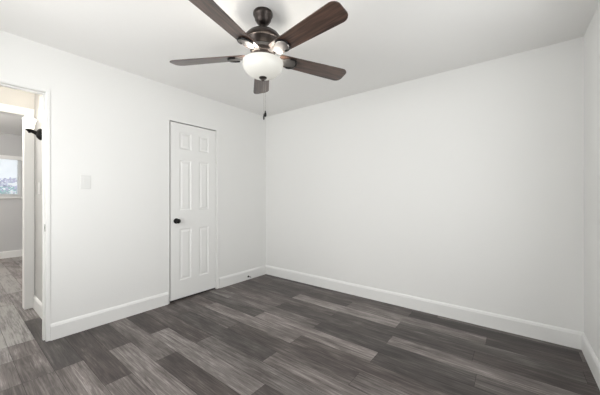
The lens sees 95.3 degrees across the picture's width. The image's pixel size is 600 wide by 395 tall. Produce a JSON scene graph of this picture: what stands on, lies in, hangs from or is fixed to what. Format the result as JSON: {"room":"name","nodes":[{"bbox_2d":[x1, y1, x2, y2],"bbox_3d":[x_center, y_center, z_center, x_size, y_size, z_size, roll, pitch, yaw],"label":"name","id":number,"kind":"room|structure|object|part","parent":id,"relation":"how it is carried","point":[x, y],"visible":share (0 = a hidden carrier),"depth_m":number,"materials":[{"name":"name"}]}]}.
{"room":"empty bedroom","nodes":[
{"label":"empty bedroom","id":0,"kind":"room"},
{"bbox_2d":[0,133,21,251],"bbox_3d":[-5.925,-0.034,5.218,0.100,2.440,5.300,0,0,38],"label":"wall","id":1,"kind":"structure","parent":0,"point":[10,144],"depth_m":5.42,"materials":[{"name":"grey paint"}]},
{"bbox_2d":[0,155,21,198],"bbox_3d":[-5.991,-0.402,5.104,0.135,0.845,1.160,0,0,38],"label":"window","id":2,"kind":"structure","parent":1,"relation":"in","point":[6,157],"depth_m":5.46,"materials":[{"name":"white plastic"}]},
{"bbox_2d":[0,159,19,194],"bbox_3d":[-5.970,-0.436,5.107,0.030,0.756,1.040,0,0,38],"label":"window blind","id":3,"kind":"object","parent":2,"relation":"attached to","point":[16,164],"visible":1,"depth_m":5.41,"materials":[{"name":"white plastic"}]},
{"bbox_3d":[-5.958,0.004,5.098,0.075,0.035,1.130,0,0,38],"label":"sill","id":4,"kind":"part","parent":2,"relation":"part of","materials":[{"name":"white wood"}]},
{"bbox_3d":[-5.961,-0.784,5.075,0.018,0.080,1.150,0,0,38],"label":"head trim","id":5,"kind":"part","parent":2,"relation":"part of","materials":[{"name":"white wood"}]},
{"bbox_2d":[0,250,21,258],"bbox_3d":[-5.874,1.119,5.191,0.015,0.135,5.080,0,0,38],"label":"baseboard","id":6,"kind":"structure","parent":1,"relation":"attached to","point":[15,253],"depth_m":5.39,"materials":[{"name":"white wood"}]},
{"bbox_2d":[0,86,34,109],"bbox_3d":[-3.717,-0.034,1.946,0.100,2.440,2.838,0,0,38],"label":"wall","id":7,"kind":"structure","parent":0,"point":[9,96],"depth_m":2.86,"materials":[{"name":"beige paint"}]},
{"bbox_2d":[0,103,34,309],"bbox_3d":[-3.206,0.118,2.599,0.120,2.135,0.976,0,0,38],"label":"trim","id":8,"kind":"structure","parent":7,"relation":"attached to","point":[28,139],"depth_m":2.92,"materials":[{"name":"white wood"}]},
{"bbox_2d":[35,94,41,301],"bbox_3d":[-2.463,-0.034,2.706,0.950,2.440,0.100,0,0,38],"label":"wall","id":9,"kind":"structure","parent":0,"point":[38,98],"depth_m":2.83,"materials":[{"name":"grey paint"}]},
{"bbox_2d":[22,117,41,139],"bbox_3d":[-2.627,-0.668,2.682,0.104,0.195,0.139,0,0,38],"label":"wall sconce","id":10,"kind":"object","parent":9,"relation":"attached to","point":[29,123],"visible":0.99,"depth_m":2.66,"materials":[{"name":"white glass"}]},
{"bbox_3d":[-2.638,-0.716,2.668,0.104,0.100,0.104,0,0,38],"label":"lamp shade","id":11,"kind":"part","parent":10,"relation":"part of","materials":[{"name":"white glass"}]},
{"bbox_2d":[33,295,41,318],"bbox_3d":[-2.499,1.119,2.661,0.925,0.135,0.015,0,0,38],"label":"baseboard","id":12,"kind":"structure","parent":9,"relation":"attached to","point":[37,304],"depth_m":2.79,"materials":[{"name":"white wood"}]},
{"bbox_2d":[38,182,40,193],"bbox_3d":[-2.659,-0.094,2.788,0.076,0.121,0.011,0,0,38],"label":"light switch","id":13,"kind":"object","parent":9,"relation":"attached to","point":[39,183],"visible":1,"depth_m":2.77,"materials":[{"name":"white plastic"}]},
{"bbox_2d":[0,30,265,323],"bbox_3d":[-1.627,-0.034,2.927,0.100,2.440,3.650,0,0,38],"label":"wall","id":14,"kind":"structure","parent":0,"point":[109,240],"depth_m":2.68,"materials":[{"name":"white paint"}]},
{"bbox_2d":[0,78,49,341],"bbox_3d":[-2.371,0.146,1.966,0.111,2.079,0.844,0,0,38],"label":"trim","id":15,"kind":"structure","parent":14,"relation":"attached to","point":[3,82],"depth_m":2.26,"materials":[{"name":"white wood"}]},
{"bbox_2d":[80,175,90,188],"bbox_3d":[-1.923,-0.139,2.455,0.011,0.121,0.076,0,0,38],"label":"light switch","id":16,"kind":"object","parent":14,"relation":"attached to","point":[85,180],"visible":1,"depth_m":2.45,"materials":[{"name":"white plastic"}]},
{"bbox_2d":[50,292,167,340],"bbox_3d":[-1.767,1.119,2.653,0.015,0.135,0.981,0,0,38],"label":"baseboard","id":17,"kind":"structure","parent":14,"relation":"attached to","point":[74,325],"depth_m":2.56,"materials":[{"name":"white wood"}]},
{"bbox_2d":[170,121,216,301],"bbox_3d":[-1.258,0.164,3.305,0.102,2.042,0.606,0,0,38],"label":"door","id":18,"kind":"structure","parent":14,"relation":"in","point":[193,207],"depth_m":3.29,"materials":[{"name":"white wood"}]},
{"bbox_3d":[-1.349,-0.659,3.220,0.008,0.200,0.150,0,0,38],"label":"panel","id":19,"kind":"part","parent":18,"relation":"part of","materials":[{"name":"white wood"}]},
{"bbox_3d":[-1.349,-0.142,3.220,0.008,0.587,0.150,0,0,38],"label":"panel","id":20,"kind":"part","parent":18,"relation":"part of","materials":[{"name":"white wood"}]},
{"bbox_3d":[-1.349,0.661,3.220,0.008,0.600,0.150,0,0,38],"label":"panel","id":21,"kind":"part","parent":18,"relation":"part of","materials":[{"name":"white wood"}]},
{"bbox_3d":[-1.201,-0.659,3.411,0.008,0.200,0.138,0,0,38],"label":"panel","id":22,"kind":"part","parent":18,"relation":"part of","materials":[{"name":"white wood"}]},
{"bbox_3d":[-1.201,-0.142,3.411,0.008,0.587,0.138,0,0,38],"label":"panel","id":23,"kind":"part","parent":18,"relation":"part of","materials":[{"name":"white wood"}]},
{"bbox_3d":[-1.201,0.661,3.411,0.008,0.600,0.138,0,0,38],"label":"panel","id":24,"kind":"part","parent":18,"relation":"part of","materials":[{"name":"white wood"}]},
{"bbox_2d":[169,119,218,303],"bbox_3d":[-1.299,0.153,3.345,0.106,2.066,0.664,0,0,38],"label":"trim","id":25,"kind":"structure","parent":14,"relation":"attached to","point":[217,131],"depth_m":3.54,"materials":[{"name":"white wood"}]},
{"bbox_3d":[-1.066,0.153,3.563,0.006,2.066,0.033,0,0,38],"label":"casing","id":26,"kind":"part","parent":25,"relation":"part of","materials":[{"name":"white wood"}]},
{"bbox_2d":[219,265,265,287],"bbox_3d":[-0.788,1.119,3.915,0.015,0.135,0.860,0,0,38],"label":"baseboard","id":27,"kind":"structure","parent":14,"relation":"attached to","point":[235,278],"depth_m":3.86,"materials":[{"name":"white wood"}]},
{"bbox_2d":[0,256,599,394],"bbox_3d":[-2.614,1.211,2.617,8.320,0.050,5.250,0,0,38],"label":"floor","id":28,"kind":"structure","parent":0,"point":[266,334],"depth_m":2.09,"materials":[{"name":"grey wood"}]},
{"bbox_2d":[0,0,599,134],"bbox_3d":[-2.619,-1.304,2.652,8.470,0.100,5.300,0,0,38],"label":"ceiling","id":29,"kind":"structure","parent":0,"point":[380,43],"depth_m":2.14,"materials":[{"name":"white paint"}]},
{"bbox_2d":[170,0,347,119],"bbox_3d":[-0.237,-0.891,1.826,1.268,0.725,1.276,0,0,38],"label":"ceiling fan","id":30,"kind":"object","parent":29,"relation":"hanging from","point":[262,64],"visible":1,"depth_m":1.75,"materials":[{"name":"brown wood"}]},
{"bbox_3d":[-0.637,-0.961,1.920,0.557,0.006,0.140,0,13,9],"label":"blade","id":31,"kind":"part","parent":30,"relation":"part of","materials":[{"name":"brown wood"}]},
{"bbox_3d":[-0.409,-0.961,1.504,0.140,0.006,0.557,14,6,23],"label":"blade","id":32,"kind":"part","parent":30,"relation":"part of","materials":[{"name":"brown wood"}]},
{"bbox_3d":[-0.314,-0.961,2.244,0.140,0.006,0.557,-13,2,-9],"label":"blade","id":33,"kind":"part","parent":30,"relation":"part of","materials":[{"name":"brown wood"}]},
{"bbox_3d":[-0.252,-0.865,1.860,0.276,0.102,0.276,0,0,38],"label":"lamp shade","id":34,"kind":"part","parent":30,"relation":"part of","materials":[{"name":"white glass"}]},
{"bbox_3d":[0.025,-0.961,1.585,0.557,0.006,0.140,0,-13,45],"label":"blade","id":35,"kind":"part","parent":30,"relation":"part of","materials":[{"name":"brown wood"}]},
{"bbox_3d":[0.095,-0.961,2.038,0.557,0.006,0.140,0,-13,-27],"label":"blade","id":36,"kind":"part","parent":30,"relation":"part of","materials":[{"name":"brown wood"}]},
{"bbox_2d":[266,37,583,331],"bbox_3d":[0.911,-0.034,3.204,3.570,2.440,0.100,0,0,38],"label":"wall","id":37,"kind":"structure","parent":0,"point":[463,186],"depth_m":2.69,"materials":[{"name":"white paint"}]},
{"bbox_2d":[266,265,582,349],"bbox_3d":[0.836,1.119,3.190,3.470,0.135,0.015,0,0,38],"label":"baseboard","id":38,"kind":"structure","parent":37,"relation":"attached to","point":[544,332],"depth_m":2.69,"materials":[{"name":"white wood"}]},
{"bbox_2d":[584,1,599,361],"bbox_3d":[1.163,-0.034,0.699,0.100,2.440,3.550,0,0,38],"label":"wall","id":39,"kind":"structure","parent":0,"point":[592,35],"depth_m":1.90,"materials":[{"name":"white paint"}]},
{"bbox_2d":[581,332,599,389],"bbox_3d":[1.148,1.119,0.774,0.015,0.135,3.450,0,0,38],"label":"baseboard","id":40,"kind":"structure","parent":39,"relation":"attached to","point":[591,358],"depth_m":1.88,"materials":[{"name":"white wood"}]},
{"label":"outside","id":41,"kind":"structure","parent":0,"visible":0},
{"bbox_3d":[-8.432,1.341,7.859,7.100,0.190,12.000,0,0,38],"label":"ground","id":42,"kind":"structure","parent":41,"visible":0},
{"bbox_2d":[0,177,16,192],"bbox_3d":[-7.255,0.376,6.333,1.494,1.756,2.274,0,0,38],"label":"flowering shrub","id":43,"kind":"object","parent":42,"relation":"on","point":[8,187],"visible":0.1,"depth_m":6.50,"materials":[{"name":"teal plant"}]}
]}

